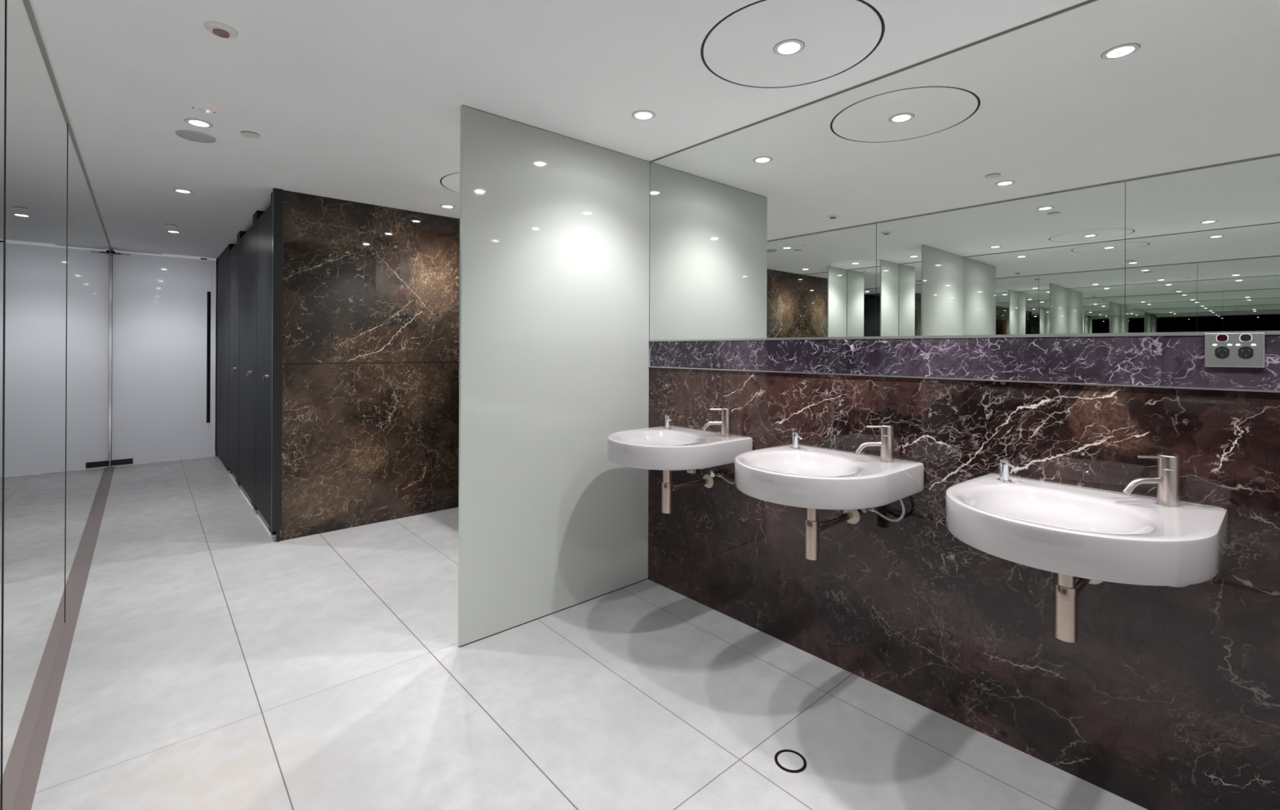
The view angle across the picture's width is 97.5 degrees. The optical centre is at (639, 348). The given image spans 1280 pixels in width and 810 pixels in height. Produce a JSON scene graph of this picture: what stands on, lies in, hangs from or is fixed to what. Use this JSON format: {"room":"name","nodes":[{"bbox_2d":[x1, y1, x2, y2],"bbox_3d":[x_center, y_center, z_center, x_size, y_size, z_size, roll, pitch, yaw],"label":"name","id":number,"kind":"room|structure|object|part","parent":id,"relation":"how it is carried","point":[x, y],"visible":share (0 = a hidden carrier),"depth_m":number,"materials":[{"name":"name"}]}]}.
{"room":"public restroom","nodes":[
{"label":"public restroom","id":0,"kind":"room"},
{"bbox_2d":[280,190,459,540],"bbox_3d":[-1.911,0.121,4.349,1.482,2.400,0.050,0,0,-41],"label":"wall","id":1,"kind":"structure","parent":0,"point":[370,403],"depth_m":4.20,"materials":[{"name":"brown stone"}]},
{"bbox_2d":[29,0,1088,260],"bbox_3d":[-2.150,-1.141,3.807,2.865,0.120,11.957,0,0,-41],"label":"ceiling","id":2,"kind":"structure","parent":0,"point":[353,100],"depth_m":2.30,"materials":[{"name":"paint"}]},
{"bbox_2d":[117,249,162,254],"bbox_3d":[-5.661,-1.083,6.357,0.379,0.010,0.026,0,0,-41],"label":"trim","id":3,"kind":"structure","parent":2,"relation":"attached to","point":[117,250],"depth_m":6.34,"materials":[{"name":"silver metal"}]},
{"bbox_2d":[164,223,176,226],"bbox_3d":[-4.151,-1.085,4.964,0.084,0.006,0.084,0,0,-41],"label":"sprinkler cover","id":4,"kind":"object","parent":2,"relation":"attached to","point":[166,224],"visible":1,"depth_m":4.96,"materials":[{"name":"white plastic"}]},
{"bbox_2d":[166,230,181,233],"bbox_3d":[-4.359,-1.085,5.246,0.108,0.007,0.108,0,0,-41],"label":"recessed light","id":5,"kind":"object","parent":2,"relation":"in","point":[170,231],"visible":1,"depth_m":5.23,"materials":[{"name":"white plastic"}]},
{"bbox_2d":[173,188,192,193],"bbox_3d":[-3.158,-1.082,3.880,0.108,0.007,0.108,0,0,-41],"label":"recessed light","id":6,"kind":"object","parent":2,"relation":"in","point":[184,191],"visible":1,"depth_m":3.88,"materials":[{"name":"white plastic"}]},
{"bbox_2d":[175,129,216,142],"bbox_3d":[-2.269,-1.080,2.870,0.164,0.006,0.164,0,0,-41],"label":"ceiling speaker","id":7,"kind":"object","parent":2,"relation":"attached to","point":[196,136],"visible":1,"depth_m":2.86,"materials":[{"name":"grey metal"}]},
{"bbox_2d":[184,118,213,128],"bbox_3d":[-2.122,-1.079,2.701,0.108,0.007,0.108,0,0,-41],"label":"recessed light","id":8,"kind":"object","parent":2,"relation":"in","point":[197,122],"visible":1,"depth_m":2.69,"materials":[{"name":"white plastic"}]},
{"bbox_2d":[180,101,224,116],"bbox_3d":[-1.979,-1.075,2.542,0.160,0.015,0.160,0,0,-41],"label":"detector","id":9,"kind":"object","parent":2,"relation":"in","point":[202,108],"visible":1,"depth_m":2.53,"materials":[{"name":"paint"}]},
{"bbox_2d":[204,21,237,38],"bbox_3d":[-1.419,-1.071,1.901,0.092,0.020,0.092,0,0,-41],"label":"detector","id":10,"kind":"object","parent":2,"relation":"attached to","point":[220,29],"visible":1,"depth_m":1.89,"materials":[{"name":"white plastic"}]},
{"bbox_2d":[240,131,260,138],"bbox_3d":[-1.971,-1.079,2.840,0.084,0.006,0.084,0,0,-41],"label":"sprinkler cover","id":11,"kind":"object","parent":2,"relation":"attached to","point":[247,134],"visible":1,"depth_m":2.83,"materials":[{"name":"white plastic"}]},
{"bbox_2d":[440,204,454,208],"bbox_3d":[-1.464,-1.074,4.270,0.108,0.007,0.108,0,0,-41],"label":"recessed light","id":12,"kind":"object","parent":2,"relation":"in","point":[442,206],"visible":1,"depth_m":4.26,"materials":[{"name":"white plastic"}]},
{"bbox_2d":[440,172,460,193],"bbox_3d":[-0.999,-1.090,3.738,0.628,0.028,0.628,0,0,-41],"label":"ceiling access panel","id":13,"kind":"object","parent":2,"relation":"attached to","point":[451,182],"visible":0.2,"depth_m":3.63,"materials":[{"name":"paint"}]},
{"bbox_2d":[631,110,655,119],"bbox_3d":[0.016,-1.070,2.589,0.108,0.007,0.108,0,0,-41],"label":"recessed light","id":14,"kind":"object","parent":2,"relation":"in","point":[641,114],"visible":1,"depth_m":2.58,"materials":[{"name":"white plastic"}]},
{"bbox_2d":[700,0,884,88],"bbox_3d":[0.532,-1.086,2.004,0.628,0.028,0.628,0,0,-41],"label":"ceiling access panel","id":15,"kind":"object","parent":2,"relation":"attached to","point":[837,36],"visible":0.92,"depth_m":1.95,"materials":[{"name":"paint"}]},
{"bbox_2d":[773,39,804,55],"bbox_3d":[0.532,-1.069,2.004,0.108,0.007,0.108,0,0,-41],"label":"recessed light","id":16,"kind":"object","parent":15,"relation":"attached to","point":[791,46],"visible":1,"depth_m":2.00,"materials":[{"name":"white plastic"}]},
{"bbox_2d":[11,455,1147,809],"bbox_3d":[-2.160,1.379,3.803,2.865,0.120,11.957,0,0,-41],"label":"floor","id":17,"kind":"structure","parent":0,"point":[214,662],"depth_m":2.11,"materials":[{"name":"grey tile"}]},
{"bbox_2d":[11,466,115,809],"bbox_3d":[-2.475,1.314,2.405,0.042,0.003,10.077,0,0,-41],"label":"trim","id":18,"kind":"structure","parent":17,"relation":"on","point":[26,788],"depth_m":2.19,"materials":[{"name":"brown metal"}]},
{"bbox_2d":[216,243,235,474],"bbox_3d":[-4.130,0.115,6.818,1.516,2.400,1.277,0,0,-41],"label":"wall","id":19,"kind":"structure","parent":17,"relation":"on","point":[223,260],"depth_m":6.25,"materials":[{"name":"black laminate"}]},
{"bbox_2d":[214,257,217,456],"bbox_3d":[-5.143,0.126,6.804,0.007,2.370,0.030,0,0,-41],"label":"trim","id":20,"kind":"structure","parent":19,"relation":"attached to","point":[215,260],"depth_m":6.79,"materials":[{"name":"silver metal"}]},
{"bbox_2d":[228,243,236,477],"bbox_3d":[-4.065,0.113,5.593,0.051,2.250,0.641,0,0,-41],"label":"door","id":21,"kind":"structure","parent":19,"relation":"in","point":[233,252],"depth_m":5.59,"materials":[{"name":"black laminate"}]},
{"bbox_2d":[235,231,245,488],"bbox_3d":[-3.210,0.117,5.777,1.516,2.400,0.210,0,0,-41],"label":"wall","id":22,"kind":"structure","parent":17,"relation":"on","point":[241,233],"depth_m":5.26,"materials":[{"name":"black laminate"}]},
{"bbox_3d":[-3.770,0.092,5.282,0.022,2.355,0.210,0,0,-41],"label":"panel","id":23,"kind":"part","parent":22,"relation":"part of","materials":[{"name":"black laminate"}]},
{"bbox_2d":[239,224,253,499],"bbox_3d":[-3.439,0.115,4.884,0.051,2.250,0.821,0,0,-41],"label":"door","id":24,"kind":"structure","parent":22,"relation":"in","point":[246,240],"depth_m":4.86,"materials":[{"name":"black laminate"}]},
{"bbox_2d":[251,210,264,515],"bbox_3d":[-2.522,0.119,4.997,1.516,2.400,0.221,0,0,-41],"label":"wall","id":25,"kind":"structure","parent":17,"relation":"on","point":[257,214],"depth_m":4.48,"materials":[{"name":"black laminate"}]},
{"bbox_3d":[-3.082,0.093,4.503,0.022,2.355,0.221,0,0,-41],"label":"panel","id":26,"kind":"part","parent":25,"relation":"part of","materials":[{"name":"black laminate"}]},
{"bbox_2d":[269,191,275,540],"bbox_3d":[-2.534,0.117,3.883,0.022,2.400,0.145,0,0,-41],"label":"wall","id":27,"kind":"structure","parent":17,"relation":"on","point":[273,533],"depth_m":3.90,"materials":[{"name":"black laminate"}]},
{"bbox_2d":[217,455,275,541],"bbox_3d":[-3.798,1.310,5.326,0.032,0.008,3.947,0,0,-41],"label":"baseboard","id":28,"kind":"structure","parent":27,"relation":"attached to","point":[246,495],"depth_m":4.76,"materials":[{"name":"white plastic"}]},
{"bbox_2d":[255,204,271,524],"bbox_3d":[-2.807,0.117,4.168,0.051,2.250,0.640,0,0,-41],"label":"door","id":29,"kind":"structure","parent":27,"relation":"in","point":[264,222],"depth_m":4.15,"materials":[{"name":"black laminate"}]},
{"bbox_2d":[271,187,283,542],"bbox_3d":[-2.469,0.118,3.819,0.056,2.400,0.030,0,0,-41],"label":"end post","id":30,"kind":"object","parent":17,"relation":"on","point":[277,193],"visible":1,"depth_m":3.81,"materials":[{"name":"black metal"}]},
{"bbox_2d":[457,105,649,646],"bbox_3d":[-0.377,0.125,2.861,1.124,2.400,0.020,0,0,-41],"label":"glass wall","id":31,"kind":"structure","parent":17,"relation":"on","point":[554,228],"depth_m":2.77,"materials":[{"name":"grey glass"}]},
{"bbox_2d":[774,749,806,773],"bbox_3d":[0.484,1.326,1.804,0.100,0.002,0.100,0,0,-41],"label":"floor drain","id":32,"kind":"object","parent":17,"relation":"on","point":[788,760],"visible":1,"depth_m":1.80,"materials":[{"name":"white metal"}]},
{"bbox_2d":[648,341,649,365],"bbox_3d":[-0.591,0.126,4.086,0.148,2.400,10.107,0,0,-41],"label":"wall","id":33,"kind":"structure","parent":0,"point":[649,341],"depth_m":3.25,"materials":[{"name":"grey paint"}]},
{"bbox_2d":[648,0,1096,162],"bbox_3d":[0.679,-1.068,2.531,0.016,0.007,6.100,0,0,-41],"label":"trim","id":34,"kind":"structure","parent":33,"relation":"attached to","point":[1088,1],"depth_m":2.15,"materials":[{"name":"grey metal"}]},
{"bbox_2d":[648,330,1279,341],"bbox_3d":[0.674,-0.042,2.529,0.018,0.010,6.100,0,0,-41],"label":"trim","id":35,"kind":"structure","parent":33,"relation":"attached to","point":[1266,332],"depth_m":1.89,"materials":[{"name":"grey metal"}]},
{"bbox_2d":[648,365,1279,392],"bbox_3d":[0.673,0.108,2.529,0.019,0.005,6.100,0,0,-41],"label":"trim","id":36,"kind":"structure","parent":33,"relation":"attached to","point":[1090,384],"depth_m":1.85,"materials":[{"name":"grey metal"}]},
{"bbox_2d":[648,0,1279,339],"bbox_3d":[0.677,-0.556,2.531,0.010,1.017,6.100,0,0,-41],"label":"wall mirror","id":37,"kind":"object","parent":33,"relation":"attached to","point":[1098,166],"visible":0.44,"depth_m":1.87,"materials":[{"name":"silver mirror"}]},
{"bbox_2d":[649,334,1279,390],"bbox_3d":[1.378,0.036,1.732,0.016,0.143,3.972,0,0,-41],"label":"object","id":38,"kind":"structure","parent":33,"relation":"attached to","point":[1177,361],"depth_m":1.90,"materials":[{"name":"stone"}]},
{"bbox_2d":[1204,333,1264,367],"bbox_3d":[1.576,0.005,1.490,0.010,0.090,0.109,0,0,-41],"label":"power outlet","id":39,"kind":"object","parent":38,"relation":"attached to","point":[1221,349],"visible":1,"depth_m":1.49,"materials":[{"name":"grey metal"}]},
{"bbox_2d":[1215,346,1229,358],"bbox_3d":[1.559,0.011,1.503,0.001,0.032,0.026,0,0,-41],"label":"socket","id":40,"kind":"object","parent":39,"relation":"attached to","point":[1221,352],"depth_m":1.50,"materials":[{"name":"grey plastic"}]},
{"bbox_2d":[1238,346,1253,358],"bbox_3d":[1.587,0.011,1.471,0.001,0.032,0.026,0,0,-41],"label":"socket","id":41,"kind":"object","parent":39,"relation":"attached to","point":[1244,352],"depth_m":1.47,"materials":[{"name":"grey plastic"}]},
{"bbox_2d":[648,367,1279,809],"bbox_3d":[0.673,0.719,2.530,0.012,1.219,6.100,0,0,-41],"label":"wall","id":42,"kind":"structure","parent":0,"point":[1165,697],"depth_m":1.86,"materials":[{"name":"brown stone"}]},
{"bbox_2d":[607,408,752,513],"bbox_3d":[0.134,0.538,2.693,0.580,0.498,0.583,0,0,-41],"label":"basin","id":43,"kind":"object","parent":42,"relation":"attached to","point":[667,448],"visible":0.94,"depth_m":2.60,"materials":[{"name":"white ceramic"}]},
{"bbox_2d":[664,414,671,428],"bbox_3d":[0.148,0.390,2.977,0.040,0.068,0.040,0,0,9],"label":"soap dispenser","id":44,"kind":"object","parent":43,"relation":"on","point":[668,420],"depth_m":2.96,"materials":[{"name":"silver metal"}]},
{"bbox_3d":[0.134,0.474,2.693,0.580,0.105,0.583,0,0,-41],"label":"bowl","id":45,"kind":"part","parent":43,"relation":"part of","materials":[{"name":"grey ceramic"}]},
{"bbox_3d":[0.367,0.628,2.784,0.021,0.032,0.032,0,0,-41],"label":"valve handle","id":46,"kind":"part","parent":43,"relation":"part of","materials":[{"name":"silver metal"}]},
{"bbox_2d":[702,408,731,437],"bbox_3d":[0.370,0.357,2.702,0.112,0.135,0.108,0,0,-41],"label":"mixer tap","id":47,"kind":"object","parent":43,"relation":"on","point":[726,422],"depth_m":2.69,"materials":[{"name":"silver metal"}]},
{"bbox_2d":[734,424,924,559],"bbox_3d":[0.650,0.539,2.109,0.580,0.498,0.583,0,0,-41],"label":"basin","id":48,"kind":"object","parent":42,"relation":"attached to","point":[814,478],"visible":1,"depth_m":2.02,"materials":[{"name":"white ceramic"}]},
{"bbox_2d":[791,431,802,448],"bbox_3d":[0.670,0.392,2.384,0.044,0.068,0.061,0,0,-41],"label":"soap dispenser","id":49,"kind":"object","parent":48,"relation":"on","point":[796,437],"depth_m":2.38,"materials":[{"name":"silver metal"}]},
{"bbox_3d":[0.650,0.476,2.109,0.580,0.105,0.583,0,0,-41],"label":"bowl","id":50,"kind":"part","parent":48,"relation":"part of","materials":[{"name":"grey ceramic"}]},
{"bbox_3d":[0.883,0.629,2.200,0.021,0.032,0.032,0,0,-41],"label":"valve handle","id":51,"kind":"part","parent":48,"relation":"part of","materials":[{"name":"silver metal"}]},
{"bbox_2d":[855,424,893,462],"bbox_3d":[0.887,0.359,2.118,0.112,0.135,0.108,0,0,-41],"label":"mixer tap","id":52,"kind":"object","parent":48,"relation":"on","point":[886,443],"depth_m":2.10,"materials":[{"name":"silver metal"}]},
{"bbox_2d":[945,453,1227,642],"bbox_3d":[1.163,0.540,1.528,0.580,0.498,0.583,0,0,-41],"label":"basin","id":53,"kind":"object","parent":42,"relation":"attached to","point":[1083,535],"visible":1,"depth_m":1.45,"materials":[{"name":"white ceramic"}]},
{"bbox_2d":[997,458,1017,481],"bbox_3d":[1.183,0.393,1.803,0.044,0.068,0.061,0,0,-41],"label":"soap dispenser","id":54,"kind":"object","parent":53,"relation":"on","point":[1005,464],"depth_m":1.80,"materials":[{"name":"silver metal"}]},
{"bbox_3d":[1.163,0.477,1.528,0.580,0.105,0.583,0,0,-41],"label":"bowl","id":55,"kind":"part","parent":53,"relation":"part of","materials":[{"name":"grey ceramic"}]},
{"bbox_2d":[1122,453,1180,506],"bbox_3d":[1.400,0.360,1.537,0.112,0.135,0.108,0,0,-41],"label":"mixer tap","id":56,"kind":"object","parent":53,"relation":"on","point":[1167,480],"depth_m":1.53,"materials":[{"name":"silver metal"}]},
{"bbox_3d":[-3.124,0.114,2.916,0.236,2.400,11.707,0,0,-41],"label":"wall","id":57,"kind":"structure","parent":0,"visible":0},
{"bbox_2d":[0,0,5,809],"bbox_3d":[-1.162,0.123,0.885,0.012,2.384,1.604,0,0,-41],"label":"mirror panel","id":58,"kind":"object","parent":57,"relation":"attached to","point":[2,2],"visible":1,"depth_m":1.47,"materials":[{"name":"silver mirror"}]},
{"bbox_2d":[1,0,7,809],"bbox_3d":[-1.693,0.122,1.487,0.014,2.384,0.002,0,0,-41],"label":"trim","id":59,"kind":"structure","parent":57,"relation":"attached to","point":[6,0],"depth_m":1.49,"materials":[{"name":"black metal"}]},
{"bbox_2d":[2,0,67,809],"bbox_3d":[-2.221,0.120,2.084,0.012,2.384,1.593,0,0,-41],"label":"mirror panel","id":60,"kind":"object","parent":57,"relation":"attached to","point":[37,167],"visible":0.9,"depth_m":1.86,"materials":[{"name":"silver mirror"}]},
{"bbox_2d":[65,124,68,580],"bbox_3d":[-2.749,0.119,2.683,0.014,2.384,0.002,0,0,-41],"label":"trim","id":61,"kind":"structure","parent":57,"relation":"attached to","point":[68,124],"depth_m":2.69,"materials":[{"name":"black"}]},
{"bbox_2d":[25,0,111,249],"bbox_3d":[-2.486,-1.078,2.396,0.018,0.012,10.087,0,0,-41],"label":"trim","id":62,"kind":"structure","parent":57,"relation":"attached to","point":[28,2],"depth_m":2.33,"materials":[{"name":"grey metal"}]},
{"bbox_2d":[65,128,111,619],"bbox_3d":[-4.294,0.115,4.431,0.012,2.384,4.665,0,0,-41],"label":"mirror panel","id":63,"kind":"object","parent":57,"relation":"attached to","point":[89,251],"visible":0.79,"depth_m":3.52,"materials":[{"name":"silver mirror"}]},
{"bbox_2d":[109,248,112,466],"bbox_3d":[-5.830,0.111,6.188,0.009,2.385,0.024,0,0,-41],"label":"trim","id":64,"kind":"structure","parent":57,"relation":"attached to","point":[111,250],"depth_m":6.18,"materials":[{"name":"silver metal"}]},
{"bbox_2d":[110,250,215,466],"bbox_3d":[-5.454,0.111,6.453,0.922,2.376,0.120,0,0,-41],"label":"door","id":65,"kind":"structure","parent":57,"relation":"in","point":[163,341],"depth_m":6.48,"materials":[{"name":"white glass"}]},
{"bbox_3d":[-5.162,0.108,6.718,0.035,1.565,0.035,0,0,-41],"label":"pull handle","id":66,"kind":"part","parent":65,"relation":"part of","materials":[{"name":"black metal"}]}
]}

